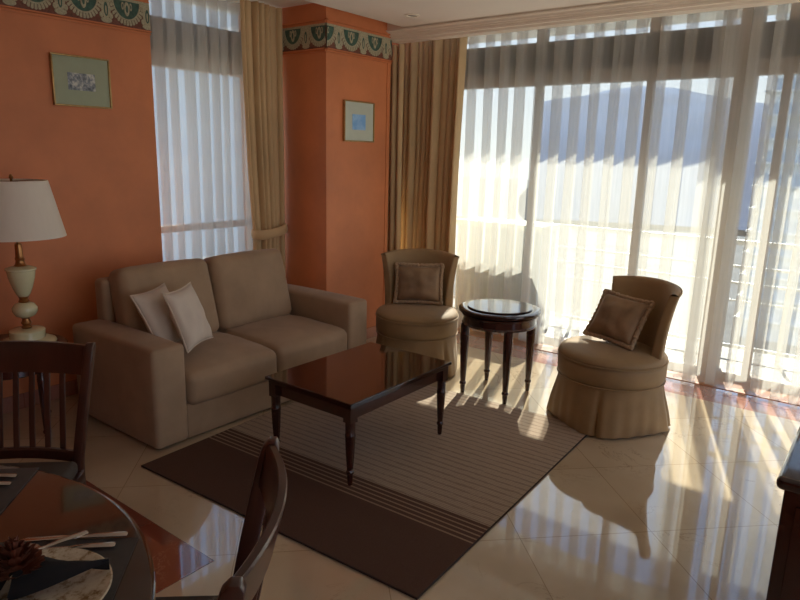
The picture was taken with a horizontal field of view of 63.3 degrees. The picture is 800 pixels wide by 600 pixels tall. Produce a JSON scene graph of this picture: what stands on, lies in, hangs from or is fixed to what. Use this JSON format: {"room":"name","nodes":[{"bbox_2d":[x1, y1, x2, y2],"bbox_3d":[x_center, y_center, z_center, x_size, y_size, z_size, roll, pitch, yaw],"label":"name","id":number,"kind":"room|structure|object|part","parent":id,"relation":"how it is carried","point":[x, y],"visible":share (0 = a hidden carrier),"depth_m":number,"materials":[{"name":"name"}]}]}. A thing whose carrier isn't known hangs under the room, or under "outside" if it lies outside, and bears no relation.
{"room":"living room","nodes":[
{"label":"living room","id":0,"kind":"room"},
{"bbox_2d":[0,10,162,397],"bbox_3d":[-3.168,-0.497,2.563,0.400,2.700,4.657,11,16,36],"label":"wall","id":1,"kind":"structure","parent":0,"point":[99,165],"depth_m":3.86,"materials":[{"name":"paint"}]},
{"bbox_2d":[3,379,77,413],"bbox_3d":[-3.039,0.806,2.730,0.022,0.090,4.657,11,16,36],"label":"baseboard","id":2,"kind":"structure","parent":1,"relation":"attached to","point":[71,387],"depth_m":3.84,"materials":[{"name":"wood"}]},
{"bbox_2d":[0,0,149,30],"bbox_3d":[-2.983,-1.385,2.234,0.012,0.161,4.657,11,16,36],"label":"trim","id":3,"kind":"structure","parent":1,"relation":"attached to","point":[127,13],"depth_m":3.79,"materials":[{"name":"beige paper"}]},
{"bbox_2d":[0,4,150,34],"bbox_3d":[-2.982,-1.294,2.252,0.020,0.023,4.657,11,16,36],"label":"trim","id":4,"kind":"structure","parent":1,"relation":"attached to","point":[2,7],"depth_m":3.67,"materials":[{"name":"paint"}]},
{"bbox_2d":[49,52,112,108],"bbox_3d":[-1.847,-1.267,3.769,0.022,0.283,0.342,11,16,36],"label":"framed picture","id":5,"kind":"object","parent":1,"relation":"attached to","point":[76,81],"visible":1,"depth_m":3.76},
{"bbox_2d":[67,72,95,91],"bbox_3d":[-1.847,-1.265,3.767,0.002,0.095,0.160,11,16,36],"label":"print","id":6,"kind":"object","parent":5,"relation":"attached to","point":[76,81],"depth_m":3.77},
{"bbox_2d":[150,15,252,250],"bbox_3d":[-1.521,-1.216,4.766,0.175,2.110,1.075,11,16,36],"label":"window","id":7,"kind":"structure","parent":1,"relation":"in","point":[175,44],"depth_m":4.67,"materials":[{"name":"grey metal"}]},
{"bbox_3d":[-1.522,-1.850,4.636,0.135,0.225,1.035,11,16,36],"label":"transom panel","id":8,"kind":"part","parent":7,"relation":"part of","materials":[{"name":"glass"}]},
{"bbox_2d":[238,3,390,327],"bbox_3d":[-0.686,-1.050,5.277,0.940,2.700,0.725,11,16,36],"label":"wall column","id":9,"kind":"structure","parent":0,"point":[335,187],"depth_m":4.91,"materials":[{"name":"paint"}]},
{"bbox_2d":[282,23,325,51],"bbox_3d":[-0.834,-1.899,4.743,0.800,0.161,0.012,11,16,36],"label":"trim","id":10,"kind":"structure","parent":9,"relation":"attached to","point":[313,36],"depth_m":4.62,"materials":[{"name":"green paper"}]},
{"bbox_2d":[282,18,327,28],"bbox_3d":[-0.843,-1.993,4.725,0.860,0.028,0.020,11,16,36],"label":"trim","id":11,"kind":"structure","parent":9,"relation":"attached to","point":[321,20],"depth_m":4.60,"materials":[{"name":"paint"}]},
{"bbox_2d":[283,47,327,55],"bbox_3d":[-0.847,-1.810,4.766,0.860,0.023,0.020,11,16,36],"label":"trim","id":12,"kind":"structure","parent":9,"relation":"attached to","point":[304,51],"depth_m":4.64,"materials":[{"name":"paint"}]},
{"bbox_2d":[324,18,390,37],"bbox_3d":[-0.289,-1.987,4.757,0.020,0.028,0.745,11,16,36],"label":"trim","id":13,"kind":"structure","parent":9,"relation":"attached to","point":[330,21],"depth_m":4.73,"materials":[{"name":"paint"}]},
{"bbox_2d":[324,47,392,63],"bbox_3d":[-0.293,-1.804,4.798,0.020,0.023,0.745,11,16,36],"label":"trim","id":14,"kind":"structure","parent":9,"relation":"attached to","point":[332,50],"depth_m":4.77,"materials":[{"name":"paint"}]},
{"bbox_2d":[326,23,391,59],"bbox_3d":[-0.288,-1.897,4.788,0.012,0.161,0.725,11,16,36],"label":"trim","id":15,"kind":"structure","parent":9,"relation":"attached to","point":[337,37],"depth_m":4.76,"materials":[{"name":"beige paper"}]},
{"bbox_2d":[343,100,374,142],"bbox_3d":[-0.308,-1.343,4.893,0.022,0.295,0.342,11,16,36],"label":"framed picture","id":16,"kind":"object","parent":9,"relation":"attached to","point":[358,116],"visible":1,"depth_m":4.89},
{"bbox_2d":[352,114,365,129],"bbox_3d":[-0.309,-1.339,4.890,0.002,0.112,0.150,11,16,36],"label":"print","id":17,"kind":"object","parent":16,"relation":"attached to","point":[358,120],"depth_m":4.89},
{"bbox_2d":[366,326,376,338],"bbox_3d":[-0.347,0.296,5.279,0.022,0.090,0.737,11,16,36],"label":"baseboard","id":18,"kind":"structure","parent":9,"relation":"attached to","point":[371,332],"depth_m":5.40,"materials":[{"name":"stone"}]},
{"bbox_2d":[383,63,388,304],"bbox_3d":[-0.122,-0.878,5.284,0.016,1.988,0.012,11,16,36],"label":"trim","id":19,"kind":"structure","parent":9,"relation":"attached to","point":[387,63],"depth_m":5.24,"materials":[{"name":"paint"}]},
{"bbox_2d":[170,0,622,26],"bbox_3d":[0.102,-1.394,1.297,6.800,0.285,7.380,11,16,36],"label":"ceiling","id":20,"kind":"structure","parent":0,"point":[393,12],"depth_m":4.29,"materials":[{"name":"paint"}]},
{"bbox_2d":[240,0,287,274],"bbox_3d":[-0.987,-0.865,4.837,0.216,2.491,0.346,5,13,16],"label":"drape","id":21,"kind":"object","parent":20,"relation":"hanging from","point":[261,23],"visible":0.77,"depth_m":4.73,"materials":[{"name":"beige fabric"}]},
{"bbox_2d":[404,14,419,17],"bbox_3d":[0.083,-1.957,4.468,0.108,0.008,0.108,11,16,36],"label":"recessed light","id":22,"kind":"object","parent":20,"relation":"in","point":[405,15],"visible":1,"depth_m":4.47,"materials":[{"name":"paint"}]},
{"bbox_2d":[386,0,799,43],"bbox_3d":[2.182,-1.706,3.369,5.660,0.250,0.165,11,16,36],"label":"trim","id":23,"kind":"structure","parent":20,"relation":"attached to","point":[623,10],"depth_m":4.17,"materials":[{"name":"paint"}]},
{"bbox_2d":[387,44,404,251],"bbox_3d":[-0.121,-0.906,5.464,0.310,2.327,0.062,11,16,36],"label":"drape","id":24,"kind":"object","parent":23,"relation":"hanging from","point":[397,66],"visible":0.35,"depth_m":5.33,"materials":[{"name":"beige fabric"}]},
{"bbox_2d":[0,336,799,599],"bbox_3d":[-0.158,1.230,1.624,6.800,0.120,6.730,11,16,36],"label":"floor","id":25,"kind":"structure","parent":0,"point":[691,510],"depth_m":2.79,"materials":[{"name":"beige tile"}]},
{"bbox_2d":[0,333,67,435],"bbox_3d":[-2.061,0.491,3.450,0.570,0.508,0.570,11,16,36],"label":"end table","id":26,"kind":"object","parent":25,"relation":"on","point":[6,376],"visible":0.15,"depth_m":3.36,"materials":[{"name":"brown wood"}]},
{"bbox_2d":[0,174,66,340],"bbox_3d":[-1.972,-0.203,3.365,0.456,0.885,0.456,11,16,36],"label":"table lamp","id":27,"kind":"object","parent":26,"relation":"on","point":[29,211],"visible":0.93,"depth_m":3.26,"materials":[{"name":"beige ceramic"}]},
{"bbox_3d":[-1.967,-0.406,3.320,0.068,0.468,0.068,11,16,36],"label":"stem","id":28,"kind":"part","parent":27,"relation":"part of","materials":[{"name":"gold metal"}]},
{"bbox_3d":[-1.965,-0.466,3.306,0.456,0.285,0.456,11,16,36],"label":"lamp shade","id":29,"kind":"part","parent":27,"relation":"part of","materials":[{"name":"white fabric"}]},
{"bbox_3d":[-1.862,0.553,3.398,0.046,0.420,0.046,11,16,36],"label":"leg","id":30,"kind":"part","parent":26,"relation":"part of","materials":[{"name":"brown wood"}]},
{"bbox_2d":[0,465,155,599],"bbox_3d":[-1.132,0.911,1.068,1.406,0.698,1.406,11,16,36],"label":"dining table","id":31,"kind":"object","parent":25,"relation":"on","point":[48,504],"visible":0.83,"depth_m":1.43,"materials":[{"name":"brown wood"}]},
{"bbox_2d":[0,467,38,513],"bbox_3d":[-1.103,0.461,1.473,0.420,0.003,0.300,0,13,-8],"label":"placemat","id":32,"kind":"object","parent":31,"relation":"on","point":[7,493],"visible":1,"depth_m":1.57,"materials":[{"name":"fabric"}]},
{"bbox_2d":[0,481,11,485],"bbox_3d":[-1.049,0.438,1.548,0.236,0.008,0.017,1,13,-3],"label":"table knife","id":33,"kind":"object","parent":32,"relation":"on","point":[2,483],"visible":1,"depth_m":1.55,"materials":[{"name":"metal"}]},
{"bbox_2d":[0,473,17,477],"bbox_3d":[-1.056,0.429,1.587,0.234,0.008,0.024,1,13,-3],"label":"fork","id":34,"kind":"object","parent":32,"relation":"on","point":[2,475],"visible":1,"depth_m":1.59,"materials":[{"name":"metal"}]},
{"bbox_2d":[0,537,138,599],"bbox_3d":[-0.675,0.547,1.132,0.320,0.003,0.454,-1,13,-9],"label":"placemat","id":35,"kind":"object","parent":31,"relation":"on","point":[119,556],"visible":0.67,"depth_m":1.31,"materials":[{"name":"fabric"}]},
{"bbox_2d":[0,547,112,599],"bbox_3d":[-0.661,0.530,1.157,0.274,0.020,0.274,11,16,36],"label":"dinner plate","id":36,"kind":"object","parent":35,"relation":"on","point":[92,584],"visible":0.57,"depth_m":1.20,"materials":[{"name":"beige ceramic"}]},
{"bbox_2d":[0,556,109,599],"bbox_3d":[-0.679,0.498,1.169,0.278,0.038,0.120,-1,13,-9],"label":"napkin","id":37,"kind":"object","parent":36,"relation":"on","point":[53,571],"visible":0.75,"depth_m":1.17,"materials":[{"name":"fabric"}]},
{"bbox_2d":[0,535,44,581],"bbox_3d":[-0.676,0.448,1.136,0.098,0.070,0.096,11,16,36],"label":"pine cone","id":38,"kind":"object","parent":37,"relation":"on","point":[17,555],"visible":1,"depth_m":1.13,"materials":[{"name":"brown plant"}]},
{"bbox_2d":[38,530,88,548],"bbox_3d":[-0.710,0.489,1.275,0.184,0.008,0.024,-10,17,-42],"label":"fork","id":39,"kind":"object","parent":36,"relation":"on","point":[84,532],"visible":0.49,"depth_m":1.31,"materials":[{"name":"metal"}]},
{"bbox_2d":[29,542,115,548],"bbox_3d":[-0.683,0.500,1.310,0.207,0.009,0.040,-1,13,-9],"label":"spoon","id":40,"kind":"object","parent":35,"relation":"on","point":[101,544],"visible":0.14,"depth_m":1.31,"materials":[{"name":"metal"}]},
{"bbox_2d":[29,543,68,548],"bbox_3d":[-0.728,0.502,1.304,0.117,0.007,0.040,-1,13,-9],"label":"knife","id":41,"kind":"object","parent":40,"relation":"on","point":[37,545],"depth_m":1.31,"materials":[{"name":"metal"}]},
{"bbox_3d":[-0.626,0.500,1.319,0.092,0.008,0.017,-1,13,-9],"label":"handle","id":42,"kind":"part","parent":40,"relation":"part of","materials":[{"name":"metal"}]},
{"bbox_2d":[21,531,127,541],"bbox_3d":[-0.678,0.492,1.347,0.216,0.008,0.017,-1,13,-9],"label":"table knife","id":43,"kind":"object","parent":35,"relation":"on","point":[121,533],"visible":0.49,"depth_m":1.35,"materials":[{"name":"metal"}]},
{"bbox_3d":[-0.726,0.493,1.341,0.120,0.002,0.015,-1,13,-9],"label":"blade","id":44,"kind":"part","parent":43,"relation":"part of","materials":[{"name":"metal"}]},
{"bbox_3d":[-0.620,0.491,1.356,0.098,0.008,0.017,-1,13,-9],"label":"handle","id":45,"kind":"part","parent":43,"relation":"part of","materials":[{"name":"metal"}]},
{"bbox_2d":[86,480,213,592],"bbox_3d":[-1.496,0.986,2.339,1.160,0.022,1.120,11,16,36],"label":"trim","id":46,"kind":"structure","parent":25,"relation":"in","point":[174,559],"depth_m":2.46,"materials":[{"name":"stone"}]},
{"bbox_2d":[0,340,95,484],"bbox_3d":[-1.292,0.609,2.057,0.543,0.850,0.548,0,13,-7],"label":"dining chair","id":47,"kind":"object","parent":46,"relation":"on","point":[16,356],"visible":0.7,"depth_m":2.21,"materials":[{"name":"brown wood"}]},
{"bbox_3d":[-1.310,0.527,2.203,0.421,0.035,0.069,0,13,-7],"label":"rail","id":48,"kind":"part","parent":47,"relation":"part of","materials":[{"name":"brown wood"}]},
{"bbox_3d":[-1.311,0.197,2.197,0.485,0.101,0.090,0,13,-7],"label":"crest rail","id":49,"kind":"part","parent":47,"relation":"part of","materials":[{"name":"brown wood"}]},
{"bbox_3d":[-1.284,0.644,1.994,0.470,0.040,0.410,0,13,-7],"label":"seat frame","id":50,"kind":"part","parent":47,"relation":"part of","materials":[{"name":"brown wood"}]},
{"bbox_2d":[72,249,366,448],"bbox_3d":[-1.029,0.173,4.035,0.841,0.845,1.632,11,16,36],"label":"sofa","id":51,"kind":"object","parent":25,"relation":"on","point":[146,386],"visible":0.88,"depth_m":3.68,"materials":[{"name":"brown fabric"}]},
{"bbox_3d":[-1.319,0.129,4.255,0.110,0.720,1.310,11,16,36],"label":"frame","id":52,"kind":"part","parent":51,"relation":"part of","materials":[{"name":"beige fabric"}]},
{"bbox_3d":[-1.470,0.431,3.514,0.808,0.539,0.202,11,16,36],"label":"armrest","id":53,"kind":"part","parent":51,"relation":"part of","materials":[{"name":"beige fabric"}]},
{"bbox_2d":[130,283,180,341],"bbox_3d":[-1.319,0.093,3.603,0.183,0.323,0.306,5,13,14],"label":"throw cushion","id":54,"kind":"object","parent":51,"relation":"on","point":[151,305],"visible":0.55,"depth_m":3.52,"materials":[{"name":"beige fabric"}]},
{"bbox_2d":[108,258,218,332],"bbox_3d":[-1.399,0.018,3.883,0.279,0.494,0.607,11,16,36],"label":"cushion","id":55,"kind":"object","parent":51,"relation":"on","point":[125,282],"depth_m":3.75,"materials":[{"name":"beige fabric"}]},
{"bbox_2d":[162,282,212,352],"bbox_3d":[-1.168,0.091,3.587,0.164,0.330,0.296,3,13,7],"label":"throw cushion","id":56,"kind":"object","parent":51,"relation":"on","point":[185,309],"visible":1,"depth_m":3.51,"materials":[{"name":"beige fabric"}]},
{"bbox_2d":[176,331,276,404],"bbox_3d":[-1.153,0.360,3.775,0.671,0.219,0.614,11,16,36],"label":"seat cushion","id":57,"kind":"object","parent":51,"relation":"on","point":[228,364],"depth_m":3.60,"materials":[{"name":"beige fabric"}]},
{"bbox_3d":[-1.037,0.482,4.105,0.770,0.190,1.240,11,16,36],"label":"frame","id":58,"kind":"part","parent":51,"relation":"part of","materials":[{"name":"beige fabric"}]},
{"bbox_2d":[203,249,291,329],"bbox_3d":[-1.023,-0.080,4.359,0.279,0.494,0.607,11,16,36],"label":"cushion","id":59,"kind":"object","parent":51,"relation":"on","point":[249,287],"depth_m":4.24,"materials":[{"name":"beige fabric"}]},
{"bbox_2d":[217,314,346,371],"bbox_3d":[-0.777,0.262,4.251,0.671,0.220,0.614,11,16,36],"label":"seat cushion","id":60,"kind":"object","parent":51,"relation":"on","point":[295,339],"depth_m":4.11,"materials":[{"name":"beige fabric"}]},
{"bbox_3d":[-0.596,0.203,4.622,0.808,0.539,0.202,11,16,36],"label":"armrest","id":61,"kind":"part","parent":51,"relation":"part of","materials":[{"name":"beige fabric"}]},
{"bbox_2d":[155,436,286,599],"bbox_3d":[-0.504,0.791,1.331,0.548,0.850,0.543,0,13,-5],"label":"dining chair","id":62,"kind":"object","parent":25,"relation":"on","point":[268,492],"visible":0.98,"depth_m":1.36,"materials":[{"name":"brown wood"}]},
{"bbox_3d":[-0.267,0.431,1.268,0.090,0.101,0.485,0,13,-5],"label":"crest rail","id":63,"kind":"part","parent":62,"relation":"part of","materials":[{"name":"brown wood"}]},
{"bbox_2d":[141,385,586,599],"bbox_3d":[-0.074,0.765,3.403,1.600,0.010,1.807,10,15,34],"label":"area rug","id":64,"kind":"object","parent":25,"relation":"on","point":[418,499],"visible":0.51,"depth_m":3.09,"materials":[{"name":"brown carpet"}]},
{"bbox_2d":[265,342,451,485],"bbox_3d":[-0.198,0.553,3.367,0.568,0.412,0.804,11,16,36],"label":"coffee table","id":65,"kind":"object","parent":64,"relation":"on","point":[349,384],"visible":0.95,"depth_m":3.20,"materials":[{"name":"brown wood"}]},
{"bbox_3d":[-0.617,0.591,3.234,0.049,0.377,0.049,11,16,36],"label":"leg","id":66,"kind":"part","parent":65,"relation":"part of","materials":[{"name":"brown wood"}]},
{"bbox_3d":[-0.226,0.666,2.942,0.049,0.377,0.049,11,16,36],"label":"leg","id":67,"kind":"part","parent":65,"relation":"part of","materials":[{"name":"brown wood"}]},
{"bbox_3d":[0.221,0.549,3.507,0.049,0.377,0.049,11,16,36],"label":"leg","id":68,"kind":"part","parent":65,"relation":"part of","materials":[{"name":"brown wood"}]},
{"bbox_2d":[375,248,458,376],"bbox_3d":[0.123,0.076,4.612,0.595,0.810,0.613,2,13,4],"label":"slipper chair","id":69,"kind":"object","parent":25,"relation":"on","point":[430,330],"visible":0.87,"depth_m":4.47,"materials":[{"name":"brown fabric"}]},
{"bbox_3d":[0.122,0.076,4.603,0.582,0.065,0.582,2,13,4],"label":"seat","id":70,"kind":"part","parent":69,"relation":"part of","materials":[{"name":"beige fabric"}]},
{"bbox_2d":[393,262,444,305],"bbox_3d":[0.135,-0.118,4.662,0.362,0.297,0.158,2,13,3],"label":"cushion","id":71,"kind":"object","parent":69,"relation":"on","point":[418,283],"visible":1,"depth_m":4.63,"materials":[{"name":"brown fabric"}]},
{"bbox_3d":[0.143,-0.136,4.763,0.561,0.462,0.215,2,13,4],"label":"backrest","id":72,"kind":"part","parent":69,"relation":"part of","materials":[{"name":"beige fabric"}]},
{"bbox_2d":[459,299,540,403],"bbox_3d":[0.628,0.316,4.183,0.520,0.576,0.520,11,16,36],"label":"round side table","id":73,"kind":"object","parent":25,"relation":"on","point":[508,317],"visible":1,"depth_m":4.02,"materials":[{"name":"brown wood"}]},
{"bbox_3d":[0.410,0.374,4.168,0.060,0.460,0.060,11,16,36],"label":"leg","id":74,"kind":"part","parent":73,"relation":"part of","materials":[{"name":"brown wood"}]},
{"bbox_3d":[0.599,0.325,4.407,0.060,0.460,0.060,11,16,36],"label":"leg","id":75,"kind":"part","parent":73,"relation":"part of","materials":[{"name":"brown wood"}]},
{"bbox_3d":[0.654,0.421,3.985,0.060,0.460,0.060,11,16,36],"label":"leg","id":76,"kind":"part","parent":73,"relation":"part of","materials":[{"name":"brown wood"}]},
{"bbox_3d":[0.843,0.371,4.224,0.060,0.460,0.060,11,16,36],"label":"leg","id":77,"kind":"part","parent":73,"relation":"part of","materials":[{"name":"brown wood"}]},
{"bbox_2d":[546,275,682,438],"bbox_3d":[1.244,0.290,3.775,0.638,0.810,0.619,-3,13,-17],"label":"slipper chair","id":78,"kind":"object","parent":25,"relation":"on","point":[602,388],"visible":0.93,"depth_m":3.58,"materials":[{"name":"brown fabric"}]},
{"bbox_3d":[1.235,0.289,3.772,0.605,0.065,0.605,-3,13,-17],"label":"seat","id":79,"kind":"part","parent":78,"relation":"part of","materials":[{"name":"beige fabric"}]},
{"bbox_2d":[583,289,654,350],"bbox_3d":[1.273,0.108,3.790,0.183,0.283,0.364,-8,15,-35],"label":"cushion","id":80,"kind":"object","parent":78,"relation":"on","point":[619,319],"visible":1,"depth_m":3.74,"materials":[{"name":"brown fabric"}]},
{"bbox_3d":[1.441,0.112,3.796,0.223,0.462,0.584,-3,13,-17],"label":"backrest","id":81,"kind":"part","parent":78,"relation":"part of","materials":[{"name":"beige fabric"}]},
{"bbox_2d":[766,427,799,599],"bbox_3d":[1.467,0.737,2.014,0.453,0.745,1.200,11,16,36],"label":"sideboard","id":82,"kind":"object","parent":25,"relation":"on","point":[784,580],"visible":1,"depth_m":1.64,"materials":[{"name":"brown wood"}]},
{"bbox_3d":[1.043,0.808,1.620,0.175,0.580,0.012,11,16,36],"label":"door","id":83,"kind":"part","parent":82,"relation":"part of","materials":[{"name":"brown wood"}]},
{"bbox_2d":[400,37,467,306],"bbox_3d":[0.213,-0.917,5.430,0.659,2.384,0.085,11,16,36],"label":"drape","id":84,"kind":"object","parent":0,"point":[434,70],"visible":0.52,"depth_m":5.33,"materials":[{"name":"beige fabric"}]},
{"bbox_2d":[180,254,799,383],"bbox_3d":[2.528,0.570,5.207,14.000,0.220,1.020,11,16,36],"label":"floor","id":85,"kind":"structure","parent":0,"point":[788,369],"depth_m":5.23,"materials":[{"name":"tile"}]},
{"bbox_2d":[455,217,559,331],"bbox_3d":[0.967,-0.257,6.049,0.880,0.950,0.360,11,16,36],"label":"planter box","id":86,"kind":"object","parent":85,"relation":"on","point":[490,251],"visible":0.86,"depth_m":5.88,"materials":[{"name":"concrete"}]},
{"bbox_2d":[453,215,799,364],"bbox_3d":[3.902,0.230,4.211,9.750,0.942,0.066,11,16,36],"label":"balcony railing","id":87,"kind":"object","parent":85,"relation":"on","point":[793,247],"visible":0.41,"depth_m":5.32,"materials":[{"name":"white metal"}]},
{"bbox_3d":[1.599,-0.206,5.961,0.032,0.920,0.030,11,16,36],"label":"post","id":88,"kind":"part","parent":87,"relation":"part of","materials":[{"name":"white metal"}]},
{"bbox_3d":[3.885,0.604,4.285,9.750,0.032,0.030,11,16,36],"label":"rail","id":89,"kind":"part","parent":87,"relation":"part of","materials":[{"name":"white metal"}]},
{"bbox_3d":[3.897,0.106,4.173,9.750,0.024,0.023,11,16,36],"label":"rail","id":90,"kind":"part","parent":87,"relation":"part of","materials":[{"name":"white metal"}]},
{"bbox_3d":[3.900,-0.020,4.145,9.750,0.024,0.023,11,16,36],"label":"rail","id":91,"kind":"part","parent":87,"relation":"part of","materials":[{"name":"white metal"}]},
{"bbox_3d":[3.905,-0.206,4.103,9.750,0.044,0.042,11,16,36],"label":"rail","id":92,"kind":"part","parent":87,"relation":"part of","materials":[{"name":"white metal"}]},
{"bbox_3d":[3.894,0.243,4.204,9.750,0.016,0.015,11,16,36],"label":"rail","id":93,"kind":"part","parent":87,"relation":"part of","materials":[{"name":"white metal"}]},
{"bbox_3d":[2.943,0.052,4.953,0.032,0.920,0.030,11,16,36],"label":"post","id":94,"kind":"part","parent":87,"relation":"part of","materials":[{"name":"white metal"}]},
{"bbox_2d":[220,3,791,43],"bbox_3d":[2.607,-2.238,4.592,14.000,0.230,1.060,11,16,36],"label":"ceiling","id":95,"kind":"structure","parent":0,"point":[779,9],"depth_m":5.56,"materials":[{"name":"white paint"}]},
{"bbox_2d":[456,332,799,421],"bbox_3d":[1.992,0.668,4.348,6.800,0.120,0.300,11,16,36],"label":"trim","id":96,"kind":"structure","parent":0,"point":[725,397],"depth_m":4.30,"materials":[{"name":"stone"}]},
{"bbox_2d":[457,324,799,405],"bbox_3d":[2.191,0.614,4.599,6.800,0.124,0.350,11,16,36],"label":"trim","id":97,"kind":"structure","parent":0,"point":[785,397],"depth_m":4.52,"materials":[{"name":"white"}]},
{"bbox_2d":[458,2,799,394],"bbox_3d":[2.413,-0.735,4.296,6.140,2.660,0.195,11,16,36],"label":"window","id":98,"kind":"structure","parent":97,"relation":"on","point":[753,48],"depth_m":4.49,"materials":[{"name":"grey metal"}]},
{"bbox_3d":[2.440,-1.637,4.102,6.100,0.225,0.135,11,16,36],"label":"transom panel","id":99,"kind":"part","parent":98,"relation":"part of","materials":[{"name":"glass"}]},
{"label":"outside","id":100,"kind":"structure","parent":0,"visible":0},
{"bbox_2d":[453,176,799,355],"bbox_3d":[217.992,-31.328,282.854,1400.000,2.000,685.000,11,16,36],"label":"town","id":101,"kind":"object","parent":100,"point":[502,198],"depth_m":173.42},
{"bbox_2d":[148,0,244,261],"bbox_3d":[-24.516,-18.503,67.143,30.000,56.500,26.000,11,16,36],"label":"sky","id":102,"kind":"structure","parent":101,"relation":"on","point":[198,115],"depth_m":53.78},
{"bbox_2d":[733,14,799,346],"bbox_3d":[57.094,-19.176,92.358,10.200,50.500,10.500,11,16,36],"label":"apartment tower","id":103,"kind":"structure","parent":101,"relation":"on","point":[785,229],"depth_m":91.68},
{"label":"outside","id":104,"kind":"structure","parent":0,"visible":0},
{"bbox_2d":[535,86,768,229],"bbox_3d":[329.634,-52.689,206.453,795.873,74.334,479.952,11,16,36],"label":"hillside","id":105,"kind":"structure","parent":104,"point":[590,145],"depth_m":286.97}
]}

